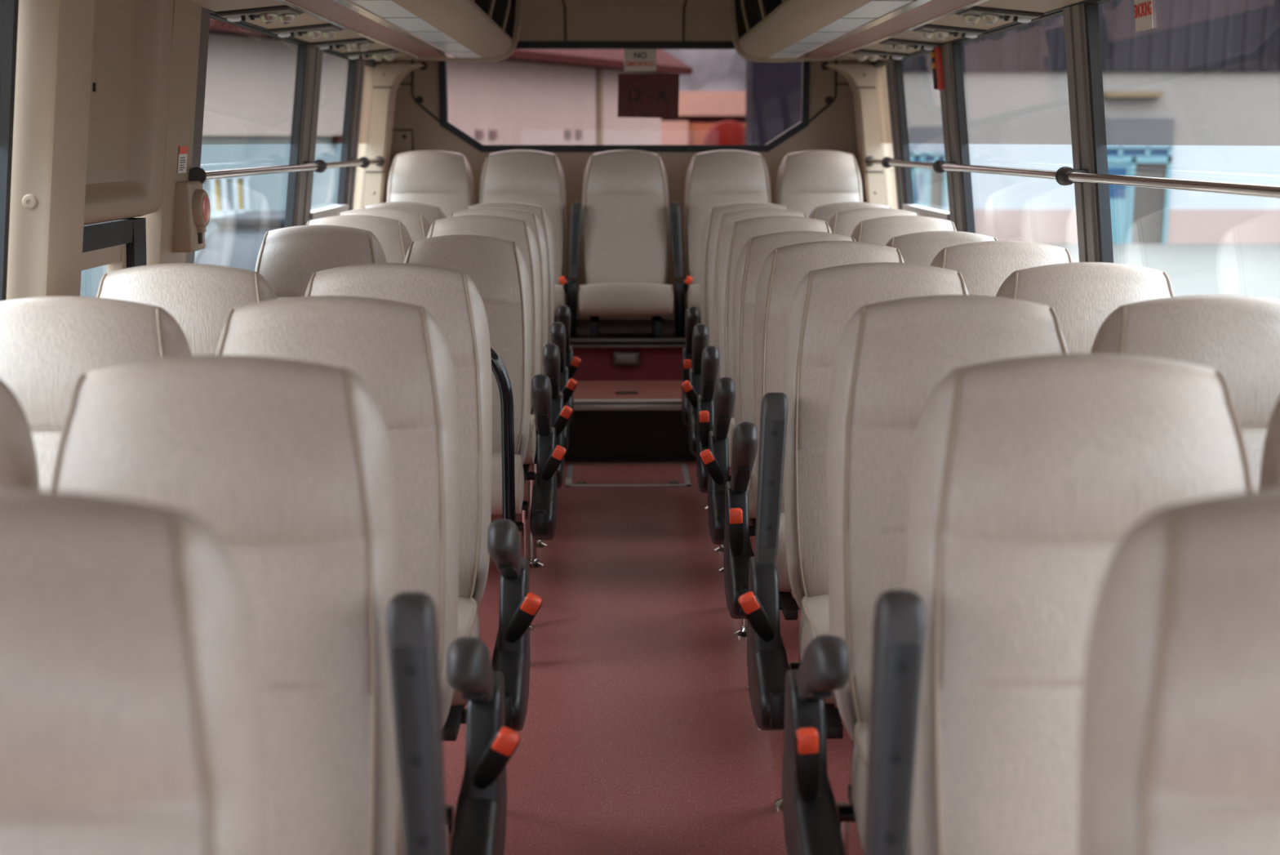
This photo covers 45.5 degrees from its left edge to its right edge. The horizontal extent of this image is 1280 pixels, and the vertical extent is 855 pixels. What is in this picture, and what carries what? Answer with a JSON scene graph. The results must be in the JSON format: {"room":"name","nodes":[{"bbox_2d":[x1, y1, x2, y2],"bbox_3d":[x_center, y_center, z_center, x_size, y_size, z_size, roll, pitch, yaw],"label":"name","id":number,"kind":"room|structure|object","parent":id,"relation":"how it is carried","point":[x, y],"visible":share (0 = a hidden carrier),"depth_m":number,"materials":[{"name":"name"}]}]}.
{"room":"vehicle interior","nodes":[
{"label":"vehicle interior","id":0,"kind":"room"},
{"bbox_2d":[353,57,386,209],"bbox_3d":[-1.295,-0.248,2.986,0.246,2.120,10.000,0,11,-1],"label":"wall","id":1,"kind":"structure","parent":0,"point":[362,148],"depth_m":7.66,"materials":[{"name":"beige plastic"}]},
{"bbox_2d":[0,0,18,301],"bbox_3d":[-1.261,-0.262,1.900,0.142,0.945,2.370,0,11,-1],"label":"window","id":2,"kind":"structure","parent":1,"relation":"in","point":[9,9],"depth_m":3.02,"materials":[{"name":"clear glass"}]},
{"bbox_2d":[6,0,95,300],"bbox_3d":[-1.241,-0.286,3.240,0.281,2.100,0.208,0,11,-1],"label":"window pillar","id":3,"kind":"structure","parent":1,"relation":"attached to","point":[55,37],"depth_m":3.12,"materials":[{"name":"beige plastic"}]},
{"bbox_2d":[81,217,146,273],"bbox_3d":[-1.326,0.034,3.725,0.104,1.052,0.650,0,11,-1],"label":"window","id":4,"kind":"structure","parent":1,"relation":"in","point":[119,244],"depth_m":3.76,"materials":[{"name":"black rubber"}]},
{"bbox_2d":[84,0,173,225],"bbox_3d":[-1.251,-0.771,3.560,0.163,0.585,0.760,0,11,-1],"label":"wall panel","id":5,"kind":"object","parent":1,"relation":"attached to","point":[131,52],"depth_m":3.73,"materials":[{"name":"beige plastic"}]},
{"bbox_2d":[133,0,201,265],"bbox_3d":[-1.292,-0.282,4.183,0.208,1.745,0.255,0,11,-1],"label":"window pillar","id":6,"kind":"structure","parent":1,"relation":"attached to","point":[186,14],"depth_m":4.04,"materials":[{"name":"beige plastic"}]},
{"bbox_2d":[172,180,210,252],"bbox_3d":[-1.241,-0.579,4.181,0.111,0.190,0.140,0,11,-1],"label":"door release","id":7,"kind":"structure","parent":1,"relation":"in","point":[192,211],"depth_m":4.13,"materials":[{"name":"beige plastic"}]},
{"bbox_2d":[185,7,210,263],"bbox_3d":[-1.293,-0.712,4.308,0.172,0.945,0.150,0,11,-1],"label":"trim","id":8,"kind":"structure","parent":1,"relation":"attached to","point":[205,19],"depth_m":4.30,"materials":[{"name":"grey metal"}]},
{"bbox_2d":[188,13,384,227],"bbox_3d":[-1.304,-0.999,5.842,0.176,0.945,3.314,0,11,-1],"label":"window","id":9,"kind":"structure","parent":1,"relation":"in","point":[255,79],"depth_m":5.08,"materials":[{"name":"clear glass"}]},
{"bbox_2d":[293,44,323,226],"bbox_3d":[-1.317,-1.021,5.960,0.156,0.945,0.270,0,11,-1],"label":"trim","id":10,"kind":"structure","parent":1,"relation":"attached to","point":[313,64],"depth_m":5.90,"materials":[{"name":"brown"}]},
{"bbox_2d":[315,49,355,204],"bbox_3d":[-1.332,-1.122,6.500,0.142,0.945,0.830,0,11,-1],"label":"window","id":11,"kind":"structure","parent":1,"relation":"in","point":[338,71],"depth_m":6.60,"materials":[{"name":"clear glass"}]},
{"bbox_2d":[344,59,365,210],"bbox_3d":[-1.333,-1.216,7.001,0.156,0.945,0.190,0,11,-1],"label":"trim","id":12,"kind":"structure","parent":1,"relation":"attached to","point":[360,64],"depth_m":6.95,"materials":[{"name":"brown"}]},
{"bbox_2d":[358,61,380,143],"bbox_3d":[-1.345,-1.285,7.370,0.142,0.945,0.560,0,11,-1],"label":"window","id":13,"kind":"structure","parent":1,"relation":"in","point":[369,68],"depth_m":7.36,"materials":[{"name":"beige plastic"}]},
{"bbox_2d":[362,63,425,208],"bbox_3d":[-1.227,-0.920,7.621,0.336,1.735,0.164,0,11,-1],"label":"trim","id":14,"kind":"structure","parent":1,"relation":"attached to","point":[388,77],"depth_m":7.45,"materials":[{"name":"beige plastic"}]},
{"bbox_2d":[386,0,861,319],"bbox_3d":[-0.078,-1.171,7.863,2.800,2.140,0.290,0,11,-1],"label":"wall","id":15,"kind":"structure","parent":0,"point":[416,118],"depth_m":7.82,"materials":[{"name":"beige plastic"}]},
{"bbox_2d":[438,41,809,151],"bbox_3d":[-0.079,-1.696,7.838,1.894,0.554,0.066,0,11,-1],"label":"window","id":16,"kind":"structure","parent":15,"relation":"in","point":[442,65],"depth_m":7.82,"materials":[{"name":"black rubber"}]},
{"bbox_2d":[624,48,656,71],"bbox_3d":[0.001,-1.880,7.811,0.164,0.110,0.002,0,11,-1],"label":"sticker","id":17,"kind":"object","parent":16,"relation":"attached to","point":[635,60],"visible":1,"depth_m":7.81,"materials":[{"name":"beige paper"}]},
{"bbox_2d":[617,73,679,118],"bbox_3d":[0.043,-1.703,7.845,0.314,0.218,0.003,1,11,-1],"label":"notice","id":18,"kind":"object","parent":16,"relation":"attached to","point":[639,95],"visible":1,"depth_m":7.84,"materials":[{"name":"red paper"}]},
{"bbox_2d":[443,460,863,854],"bbox_3d":[-0.003,0.819,3.206,2.840,0.060,10.000,0,11,-1],"label":"floor","id":19,"kind":"structure","parent":0,"point":[639,735],"depth_m":3.76,"materials":[{"name":"red plastic"}]},
{"bbox_2d":[0,378,39,488],"bbox_3d":[-0.914,0.515,1.622,0.424,1.121,0.631,0,11,-1],"label":"seat","id":20,"kind":"object","parent":19,"relation":"on","point":[18,458],"visible":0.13,"depth_m":1.79,"materials":[{"name":"beige fabric"}]},
{"bbox_2d":[0,296,191,489],"bbox_3d":[-0.925,0.386,2.310,0.424,1.121,0.631,0,11,-1],"label":"seat","id":21,"kind":"object","parent":19,"relation":"on","point":[46,343],"visible":0.17,"depth_m":2.41,"materials":[{"name":"beige fabric"}]},
{"bbox_2d":[0,487,269,854],"bbox_3d":[-0.421,0.642,0.941,0.536,1.121,0.632,0,11,-1],"label":"seat","id":22,"kind":"object","parent":19,"relation":"on","point":[133,720],"visible":1,"depth_m":1.05,"materials":[{"name":"beige fabric"}]},
{"bbox_2d":[96,262,276,355],"bbox_3d":[-0.939,0.261,2.978,0.424,1.121,0.631,0,11,-1],"label":"seat","id":23,"kind":"object","parent":19,"relation":"on","point":[200,297],"visible":0.11,"depth_m":3.08,"materials":[{"name":"beige fabric"}]},
{"bbox_2d":[49,355,448,854],"bbox_3d":[-0.432,0.514,1.629,0.536,1.121,0.632,0,11,-1],"label":"seat","id":24,"kind":"object","parent":19,"relation":"on","point":[290,463],"visible":0.7,"depth_m":1.73,"materials":[{"name":"beige fabric"}]},
{"bbox_2d":[254,224,386,298],"bbox_3d":[-0.961,-0.009,4.423,0.424,1.121,0.631,0,11,-1],"label":"seat","id":25,"kind":"object","parent":19,"relation":"on","point":[288,257],"visible":0.16,"depth_m":4.52,"materials":[{"name":"beige fabric"}]},
{"bbox_2d":[306,214,412,262],"bbox_3d":[-0.967,-0.125,5.042,0.424,1.121,0.631,0,11,-1],"label":"seat","id":26,"kind":"object","parent":19,"relation":"on","point":[393,237],"visible":0.09,"depth_m":5.15,"materials":[{"name":"beige fabric"}]},
{"bbox_2d":[214,295,520,854],"bbox_3d":[-0.443,0.385,2.317,0.536,1.121,0.632,0,11,-1],"label":"seat","id":27,"kind":"object","parent":19,"relation":"on","point":[399,350],"visible":0.41,"depth_m":2.42,"materials":[{"name":"beige fabric"}]},
{"bbox_2d":[395,782,404,854],"bbox_3d":[-0.499,0.541,2.247,0.420,0.198,0.436,0,11,-1],"label":"cushion","id":28,"kind":"object","parent":27,"relation":"on","point":[400,850],"depth_m":2.04,"materials":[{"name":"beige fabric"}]},
{"bbox_2d":[337,207,430,241],"bbox_3d":[-0.979,-0.232,5.612,0.424,1.121,0.631,0,11,-1],"label":"seat","id":29,"kind":"object","parent":19,"relation":"on","point":[417,225],"visible":0.06,"depth_m":5.73,"materials":[{"name":"beige fabric"}]},
{"bbox_2d":[362,201,446,226],"bbox_3d":[-0.985,-0.338,6.182,0.424,1.121,0.631,0,11,-1],"label":"seat","id":30,"kind":"object","parent":19,"relation":"on","point":[432,213],"visible":0.11,"depth_m":6.30,"materials":[{"name":"beige fabric"}]},
{"bbox_2d":[304,262,542,743],"bbox_3d":[-0.453,0.260,2.985,0.536,1.121,0.632,0,11,-1],"label":"seat","id":31,"kind":"object","parent":19,"relation":"on","point":[451,295],"visible":0.38,"depth_m":3.08,"materials":[{"name":"beige fabric"}]},
{"bbox_2d":[450,596,479,705],"bbox_3d":[-0.509,0.416,2.915,0.420,0.198,0.436,0,11,-1],"label":"cushion","id":32,"kind":"object","parent":31,"relation":"on","point":[468,618],"depth_m":2.83,"materials":[{"name":"beige fabric"}]},
{"bbox_2d":[403,234,566,631],"bbox_3d":[-0.475,0.003,4.447,0.536,1.088,0.721,0,11,-1],"label":"seat","id":33,"kind":"object","parent":19,"relation":"on","point":[497,268],"visible":0.42,"depth_m":4.55,"materials":[{"name":"beige fabric"}]},
{"bbox_2d":[491,451,524,515],"bbox_3d":[-0.531,0.151,4.331,0.420,0.198,0.436,0,11,-1],"label":"cushion","id":34,"kind":"object","parent":33,"relation":"on","point":[496,469],"depth_m":4.13,"materials":[{"name":"beige fabric"}]},
{"bbox_2d":[426,214,573,568],"bbox_3d":[-0.485,-0.126,5.049,0.536,1.121,0.632,0,11,-1],"label":"seat","id":35,"kind":"object","parent":19,"relation":"on","point":[518,231],"visible":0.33,"depth_m":5.15,"materials":[{"name":"beige fabric"}]},
{"bbox_2d":[523,414,536,463],"bbox_3d":[-0.541,0.030,4.979,0.420,0.198,0.436,0,11,-1],"label":"cushion","id":36,"kind":"object","parent":35,"relation":"on","point":[530,458],"depth_m":4.79,"materials":[{"name":"beige fabric"}]},
{"bbox_2d":[490,347,515,524],"bbox_3d":[-0.701,0.203,3.954,0.800,0.877,0.080,0,11,-1],"label":"armrest","id":37,"kind":"object","parent":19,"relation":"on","point":[501,375],"visible":0.18,"depth_m":3.91,"materials":[{"name":"black"}]},
{"bbox_2d":[449,207,577,451],"bbox_3d":[-0.494,-0.233,5.619,0.536,1.121,0.632,0,11,-1],"label":"seat","id":38,"kind":"object","parent":19,"relation":"on","point":[557,330],"visible":0.25,"depth_m":5.73,"materials":[{"name":"beige fabric"}]},
{"bbox_2d":[465,201,581,423],"bbox_3d":[-0.502,-0.340,6.189,0.536,1.121,0.632,0,11,-1],"label":"seat","id":39,"kind":"object","parent":19,"relation":"on","point":[563,313],"visible":0.23,"depth_m":6.30,"materials":[{"name":"beige fabric"}]},
{"bbox_2d":[534,380,696,461],"bbox_3d":[-0.059,-0.038,6.866,2.640,0.279,0.608,0,11,-1],"label":"platform","id":40,"kind":"object","parent":19,"relation":"on","point":[613,420],"visible":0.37,"depth_m":6.62,"materials":[{"name":"black"}]},
{"bbox_2d":[569,319,685,380],"bbox_3d":[-0.071,-0.268,7.598,2.640,0.462,0.965,0,11,-1],"label":"step","id":41,"kind":"structure","parent":19,"relation":"on","point":[624,349],"depth_m":7.13,"materials":[{"name":"red carpet"}]},
{"bbox_2d":[386,150,474,217],"bbox_3d":[-1.024,-0.877,7.291,0.444,0.881,0.631,0,11,-1],"label":"seat","id":42,"kind":"object","parent":41,"relation":"on","point":[444,180],"visible":0.31,"depth_m":7.42,"materials":[{"name":"beige fabric"}]},
{"bbox_2d":[478,150,566,322],"bbox_3d":[-0.574,-0.878,7.298,0.444,0.881,0.631,0,11,-1],"label":"seat","id":43,"kind":"object","parent":41,"relation":"on","point":[533,177],"visible":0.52,"depth_m":7.42,"materials":[{"name":"beige fabric"}]},
{"bbox_2d":[558,150,693,337],"bbox_3d":[-0.068,-0.879,7.306,0.650,0.881,0.633,0,11,-1],"label":"seat","id":44,"kind":"object","parent":41,"relation":"on","point":[624,215],"visible":1,"depth_m":7.41,"materials":[{"name":"beige fabric"}]},
{"bbox_2d":[578,282,673,316],"bbox_3d":[-0.067,-0.605,7.259,0.440,0.198,0.436,0,11,-1],"label":"cushion","id":45,"kind":"object","parent":44,"relation":"on","point":[595,299],"depth_m":7.05,"materials":[{"name":"beige fabric"}]},
{"bbox_2d":[684,150,771,323],"bbox_3d":[0.437,-0.881,7.313,0.444,0.881,0.631,0,11,-1],"label":"seat","id":46,"kind":"object","parent":41,"relation":"on","point":[717,177],"visible":0.53,"depth_m":7.43,"materials":[{"name":"beige fabric"}]},
{"bbox_2d":[687,283,700,315],"bbox_3d":[0.440,-0.607,7.266,0.440,0.198,0.436,0,11,-1],"label":"cushion","id":47,"kind":"object","parent":46,"relation":"on","point":[694,290],"depth_m":7.06,"materials":[{"name":"beige fabric"}]},
{"bbox_2d":[775,150,862,217],"bbox_3d":[0.887,-0.882,7.320,0.444,0.881,0.631,0,11,-1],"label":"seat","id":48,"kind":"object","parent":41,"relation":"on","point":[806,180],"visible":0.35,"depth_m":7.44,"materials":[{"name":"beige fabric"}]},
{"bbox_2d":[564,462,691,486],"bbox_3d":[-0.051,0.194,6.364,0.510,0.006,0.440,0,11,-1],"label":"floor hatch","id":49,"kind":"object","parent":19,"relation":"on","point":[578,474],"visible":1,"depth_m":6.35,"materials":[{"name":"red metal"}]},
{"bbox_2d":[681,201,789,488],"bbox_3d":[0.418,-0.333,6.154,0.505,1.121,0.632,0,11,-1],"label":"seat","id":50,"kind":"object","parent":19,"relation":"on","point":[692,313],"visible":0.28,"depth_m":6.26,"materials":[{"name":"beige fabric"}]},
{"bbox_2d":[680,208,806,524],"bbox_3d":[0.411,-0.226,5.583,0.536,1.121,0.632,0,11,-1],"label":"seat","id":51,"kind":"object","parent":19,"relation":"on","point":[691,388],"visible":0.23,"depth_m":5.69,"materials":[{"name":"beige fabric"}]},
{"bbox_2d":[696,215,831,573],"bbox_3d":[0.436,-0.116,4.994,0.505,1.121,0.632,0,11,-1],"label":"seat","id":52,"kind":"object","parent":19,"relation":"on","point":[740,232],"visible":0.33,"depth_m":5.10,"materials":[{"name":"beige fabric"}]},
{"bbox_2d":[727,417,734,467],"bbox_3d":[0.480,0.040,4.926,0.420,0.198,0.436,0,11,-1],"label":"cushion","id":53,"kind":"object","parent":52,"relation":"on","point":[731,428],"depth_m":4.73,"materials":[{"name":"beige fabric"}]},
{"bbox_2d":[699,231,855,637],"bbox_3d":[0.430,0.007,4.381,0.536,1.104,0.683,0,11,-1],"label":"seat","id":54,"kind":"object","parent":19,"relation":"on","point":[737,393],"visible":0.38,"depth_m":4.47,"materials":[{"name":"beige fabric"}]},
{"bbox_2d":[746,461,756,518],"bbox_3d":[0.489,0.160,4.287,0.420,0.198,0.436,0,11,-1],"label":"cushion","id":55,"kind":"object","parent":54,"relation":"on","point":[752,487],"depth_m":4.08,"materials":[{"name":"beige fabric"}]},
{"bbox_2d":[723,240,904,726],"bbox_3d":[0.456,0.129,3.687,0.505,1.121,0.632,0,11,-1],"label":"seat","id":56,"kind":"object","parent":19,"relation":"on","point":[784,269],"visible":0.31,"depth_m":3.79,"materials":[{"name":"beige fabric"}]},
{"bbox_2d":[775,511,792,591],"bbox_3d":[0.500,0.285,3.619,0.420,0.198,0.436,0,11,-1],"label":"cushion","id":57,"kind":"object","parent":56,"relation":"on","point":[784,585],"depth_m":3.42,"materials":[{"name":"beige fabric"}]},
{"bbox_2d":[808,201,892,223],"bbox_3d":[0.888,-0.334,6.161,0.424,1.121,0.631,0,11,-1],"label":"seat","id":58,"kind":"object","parent":19,"relation":"on","point":[825,212],"visible":0.03,"depth_m":6.28,"materials":[{"name":"beige fabric"}]},
{"bbox_2d":[737,262,968,810],"bbox_3d":[0.451,0.257,2.998,0.536,1.121,0.632,0,11,-1],"label":"seat","id":59,"kind":"object","parent":19,"relation":"on","point":[793,421],"visible":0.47,"depth_m":3.09,"materials":[{"name":"beige fabric"}]},
{"bbox_2d":[798,593,836,703],"bbox_3d":[0.510,0.413,2.931,0.420,0.198,0.436,0,11,-1],"label":"cushion","id":60,"kind":"object","parent":59,"relation":"on","point":[815,607],"depth_m":2.87,"materials":[{"name":"beige fabric"}]},
{"bbox_2d":[827,208,919,236],"bbox_3d":[0.897,-0.228,5.591,0.424,1.121,0.631,0,11,-1],"label":"seat","id":61,"kind":"object","parent":19,"relation":"on","point":[842,223],"visible":0.08,"depth_m":5.70,"materials":[{"name":"beige fabric"}]},
{"bbox_2d":[850,215,956,245],"bbox_3d":[0.902,-0.117,5.001,0.424,1.121,0.631,0,11,-1],"label":"seat","id":62,"kind":"object","parent":19,"relation":"on","point":[880,230],"visible":0.03,"depth_m":5.11,"materials":[{"name":"beige fabric"}]},
{"bbox_2d":[782,294,1068,854],"bbox_3d":[0.477,0.382,2.330,0.505,1.121,0.632,0,11,-1],"label":"seat","id":63,"kind":"object","parent":19,"relation":"on","point":[890,357],"visible":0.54,"depth_m":2.43,"materials":[{"name":"beige fabric"}]},
{"bbox_2d":[850,720,911,854],"bbox_3d":[0.521,0.538,2.262,0.420,0.198,0.436,0,11,-1],"label":"cushion","id":64,"kind":"object","parent":63,"relation":"on","point":[859,729],"depth_m":2.25,"materials":[{"name":"beige fabric"}]},
{"bbox_2d":[885,231,997,265],"bbox_3d":[0.916,0.006,4.389,0.424,1.104,0.682,0,11,-1],"label":"seat","id":65,"kind":"object","parent":19,"relation":"on","point":[922,247],"visible":0.06,"depth_m":4.52,"materials":[{"name":"beige fabric"}]},
{"bbox_2d":[930,240,1072,296],"bbox_3d":[0.926,0.127,3.694,0.424,1.121,0.631,0,11,-1],"label":"seat","id":66,"kind":"object","parent":19,"relation":"on","point":[984,267],"visible":0.09,"depth_m":3.80,"materials":[{"name":"beige fabric"}]},
{"bbox_2d":[863,353,1253,854],"bbox_3d":[0.488,0.511,1.642,0.505,1.121,0.632,0,11,-1],"label":"seat","id":67,"kind":"object","parent":19,"relation":"on","point":[1028,474],"visible":0.69,"depth_m":1.74,"materials":[{"name":"beige fabric"}]},
{"bbox_2d":[995,262,1173,353],"bbox_3d":[0.937,0.256,3.006,0.424,1.121,0.631,0,11,-1],"label":"seat","id":68,"kind":"object","parent":19,"relation":"on","point":[1082,295],"visible":0.11,"depth_m":3.11,"materials":[{"name":"beige fabric"}]},
{"bbox_2d":[1078,487,1279,854],"bbox_3d":[0.498,0.640,0.954,0.505,1.121,0.632,0,11,-1],"label":"seat","id":69,"kind":"object","parent":19,"relation":"on","point":[1180,736],"visible":1,"depth_m":1.07,"materials":[{"name":"beige fabric"}]},
{"bbox_2d":[1090,293,1279,490],"bbox_3d":[0.947,0.381,2.338,0.424,1.121,0.631,0,11,-1],"label":"seat","id":70,"kind":"object","parent":19,"relation":"on","point":[1237,336],"visible":0.17,"depth_m":2.44,"materials":[{"name":"beige fabric"}]},
{"bbox_2d":[1258,396,1279,489],"bbox_3d":[0.954,0.510,1.650,0.424,1.121,0.631,0,11,-1],"label":"seat","id":71,"kind":"object","parent":19,"relation":"on","point":[1269,476],"visible":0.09,"depth_m":1.83,"materials":[{"name":"beige fabric"}]},
{"bbox_2d":[662,49,746,91],"bbox_3d":[4.927,-17.844,71.013,56.361,13.544,30.000,0,11,-1],"label":"sky","id":72,"kind":"structure","parent":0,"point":[713,70],"depth_m":63.46,"materials":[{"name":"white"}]},
{"bbox_2d":[861,58,897,208],"bbox_3d":[1.290,-0.256,3.025,0.246,2.120,10.000,0,11,-1],"label":"wall","id":73,"kind":"structure","parent":0,"point":[886,148],"depth_m":7.70,"materials":[{"name":"beige plastic"}]},
{"bbox_2d":[824,64,886,205],"bbox_3d":[1.080,-0.926,7.655,0.336,1.735,0.164,0,11,-1],"label":"trim","id":74,"kind":"structure","parent":73,"relation":"attached to","point":[860,78],"depth_m":7.49,"materials":[{"name":"beige plastic"}]},
{"bbox_2d":[866,62,892,143],"bbox_3d":[1.204,-1.290,7.398,0.142,0.945,0.580,0,11,-1],"label":"window","id":75,"kind":"structure","parent":73,"relation":"in","point":[880,69],"depth_m":7.38,"materials":[{"name":"plastic"}]},
{"bbox_2d":[884,59,906,209],"bbox_3d":[1.203,-1.220,7.024,0.156,0.945,0.180,0,11,-1],"label":"trim","id":76,"kind":"structure","parent":73,"relation":"attached to","point":[890,65],"depth_m":6.97,"materials":[{"name":"brown"}]},
{"bbox_2d":[894,49,943,204],"bbox_3d":[1.218,-1.116,6.464,0.142,0.945,0.960,0,11,-1],"label":"window","id":77,"kind":"structure","parent":73,"relation":"in","point":[919,105],"depth_m":6.56,"materials":[{"name":"clear glass"}]},
{"bbox_2d":[902,204,950,220],"bbox_3d":[1.241,-0.801,6.524,0.071,0.265,0.960,0,11,-1],"label":"trim","id":78,"kind":"structure","parent":73,"relation":"attached to","point":[922,211],"depth_m":6.44,"materials":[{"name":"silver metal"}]},
{"bbox_2d":[930,46,944,90],"bbox_3d":[1.145,-1.377,5.854,0.054,0.165,0.071,0,11,-1],"label":"hammer","id":79,"kind":"object","parent":73,"relation":"attached to","point":[935,54],"visible":0.99,"depth_m":5.83,"materials":[{"name":"red plastic"}]},
{"bbox_2d":[939,43,966,231],"bbox_3d":[1.220,-1.006,5.880,0.156,0.945,0.230,0,11,-1],"label":"trim","id":80,"kind":"structure","parent":73,"relation":"attached to","point":[948,95],"depth_m":5.82,"materials":[{"name":"brown"}]},
{"bbox_2d":[951,10,1071,233],"bbox_3d":[1.240,-0.850,5.044,0.142,0.945,1.470,0,11,-1],"label":"window","id":81,"kind":"structure","parent":73,"relation":"in","point":[1011,82],"depth_m":4.97,"materials":[{"name":"clear glass"}]},
{"bbox_2d":[864,0,1279,262],"bbox_3d":[1.226,-0.815,4.857,0.176,0.945,5.394,0,11,-1],"label":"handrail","id":82,"kind":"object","parent":73,"relation":"in","point":[1206,72],"depth_m":3.52,"materials":[{"name":"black metal"}]},
{"bbox_2d":[1133,0,1153,31],"bbox_3d":[1.210,-1.030,3.672,0.018,0.144,0.121,0,11,-1],"label":"sticker","id":83,"kind":"object","parent":82,"relation":"attached to","point":[1143,8],"visible":1,"depth_m":3.68,"materials":[{"name":"beige paper"}]},
{"bbox_2d":[1062,4,1100,262],"bbox_3d":[1.246,-0.699,4.238,0.156,0.945,0.170,0,11,-1],"label":"trim","id":84,"kind":"structure","parent":73,"relation":"attached to","point":[1074,21],"depth_m":4.20,"materials":[{"name":"brown"}]},
{"bbox_3d":[-0.003,-1.330,2.854,2.840,0.145,10.100,0,11,-1],"label":"ceiling","id":85,"kind":"structure","parent":0,"visible":0},
{"bbox_2d":[188,0,522,62],"bbox_3d":[-0.853,-1.263,3.861,0.741,0.348,6.280,0,11,-1],"label":"luggage rack","id":86,"kind":"object","parent":85,"relation":"attached to","point":[440,30],"visible":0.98,"depth_m":5.20,"materials":[{"name":"beige plastic"}]},
{"bbox_2d":[214,4,303,24],"bbox_3d":[-1.109,-1.202,4.459,0.216,0.051,0.200,0,11,-1],"label":"panel","id":87,"kind":"object","parent":86,"relation":"attached to","point":[286,14],"visible":0.99,"depth_m":4.41,"materials":[{"name":"grey plastic"}]},
{"bbox_2d":[268,23,343,39],"bbox_3d":[-1.119,-1.327,5.127,0.216,0.051,0.200,0,11,-1],"label":"panel","id":88,"kind":"object","parent":86,"relation":"attached to","point":[329,31],"visible":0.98,"depth_m":5.08,"materials":[{"name":"grey plastic"}]},
{"bbox_2d":[310,37,375,51],"bbox_3d":[-1.130,-1.456,5.815,0.216,0.051,0.200,0,11,-1],"label":"panel","id":89,"kind":"object","parent":86,"relation":"attached to","point":[362,44],"visible":1,"depth_m":5.77,"materials":[{"name":"grey plastic"}]},
{"bbox_2d":[342,48,399,61],"bbox_3d":[-1.140,-1.581,6.483,0.216,0.051,0.200,0,11,-1],"label":"panel","id":90,"kind":"object","parent":86,"relation":"attached to","point":[388,55],"visible":0.99,"depth_m":6.43,"materials":[{"name":"grey plastic"}]},
{"bbox_2d":[349,0,482,57],"bbox_3d":[-0.726,-1.120,3.872,0.115,0.030,6.245,0,11,-1],"label":"diffuser","id":91,"kind":"object","parent":86,"relation":"attached to","point":[396,15],"depth_m":5.01,"materials":[{"name":"grey plastic"}]},
{"bbox_2d":[728,0,1084,62],"bbox_3d":[0.816,-1.268,3.886,0.741,0.348,6.280,0,11,-1],"label":"luggage rack","id":92,"kind":"object","parent":85,"relation":"attached to","point":[769,31],"visible":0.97,"depth_m":5.21,"materials":[{"name":"beige plastic"}]},
{"bbox_2d":[768,0,914,57],"bbox_3d":[0.689,-1.124,3.893,0.115,0.030,6.245,0,11,-1],"label":"diffuser","id":93,"kind":"object","parent":92,"relation":"attached to","point":[867,13],"depth_m":5.01,"materials":[{"name":"grey plastic"}]},
{"bbox_2d":[851,48,908,61],"bbox_3d":[1.023,-1.587,6.516,0.216,0.051,0.200,0,11,-1],"label":"panel","id":94,"kind":"object","parent":92,"relation":"attached to","point":[862,55],"visible":0.98,"depth_m":6.47,"materials":[{"name":"grey plastic"}]},
{"bbox_2d":[877,38,942,52],"bbox_3d":[1.034,-1.462,5.847,0.216,0.051,0.200,0,11,-1],"label":"panel","id":95,"kind":"object","parent":92,"relation":"attached to","point":[890,45],"visible":0.99,"depth_m":5.80,"materials":[{"name":"grey plastic"}]},
{"bbox_2d":[911,24,986,40],"bbox_3d":[1.044,-1.333,5.159,0.216,0.051,0.200,0,11,-1],"label":"panel","id":96,"kind":"object","parent":92,"relation":"attached to","point":[926,32],"visible":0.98,"depth_m":5.11,"materials":[{"name":"grey plastic"}]},
{"bbox_2d":[955,6,1044,25],"bbox_3d":[1.054,-1.208,4.491,0.216,0.051,0.200,0,11,-1],"label":"panel","id":97,"kind":"object","parent":92,"relation":"attached to","point":[971,15],"visible":0.98,"depth_m":4.44,"materials":[{"name":"grey plastic"}]},
{"label":"outside","id":98,"kind":"structure","parent":0,"visible":0},
{"bbox_2d":[1048,243,1279,299],"bbox_3d":[-0.488,-4.083,34.840,180.000,0.200,150.000,0,11,-1],"label":"ground","id":99,"kind":"structure","parent":98,"point":[1253,269],"depth_m":28.94,"materials":[{"name":"concrete"}]},
{"bbox_2d":[194,210,285,271],"bbox_3d":[-3.147,-1.092,13.854,1.800,1.640,3.789,0,11,-1],"label":"car","id":100,"kind":"object","parent":99,"relation":"on","point":[237,241],"visible":0.1,"depth_m":13.33,"materials":[{"name":"paint"}]},
{"bbox_2d":[80,48,692,297],"bbox_3d":[-7.474,-3.300,16.031,5.850,5.180,25.912,5,12,26],"label":"building","id":101,"kind":"structure","parent":99,"relation":"on","point":[529,96],"depth_m":21.63,"materials":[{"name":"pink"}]},
{"bbox_2d":[661,91,746,145],"bbox_3d":[1.904,-7.296,41.754,2.998,3.572,5.300,0,11,-1],"label":"building","id":102,"kind":"structure","parent":99,"relation":"on","point":[698,111],"depth_m":39.18,"materials":[{"name":"beige"}]},
{"bbox_2d":[703,120,745,145],"bbox_3d":[2.167,-6.159,37.779,1.140,2.799,1.260,0,11,-1],"label":"drum","id":103,"kind":"object","parent":99,"relation":"on","point":[726,132],"visible":0.35,"depth_m":36.97,"materials":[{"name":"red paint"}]},
{"bbox_2d":[745,59,801,145],"bbox_3d":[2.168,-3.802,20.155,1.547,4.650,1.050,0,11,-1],"label":"building","id":104,"kind":"structure","parent":99,"relation":"on","point":[773,90],"depth_m":19.60,"materials":[{"name":"stone"}]},
{"bbox_2d":[909,143,1279,244],"bbox_3d":[13.398,-9.379,36.963,16.031,9.430,6.300,0,11,-1],"label":"building","id":105,"kind":"structure","parent":99,"relation":"on","point":[1006,207],"depth_m":34.76,"materials":[{"name":"white"}]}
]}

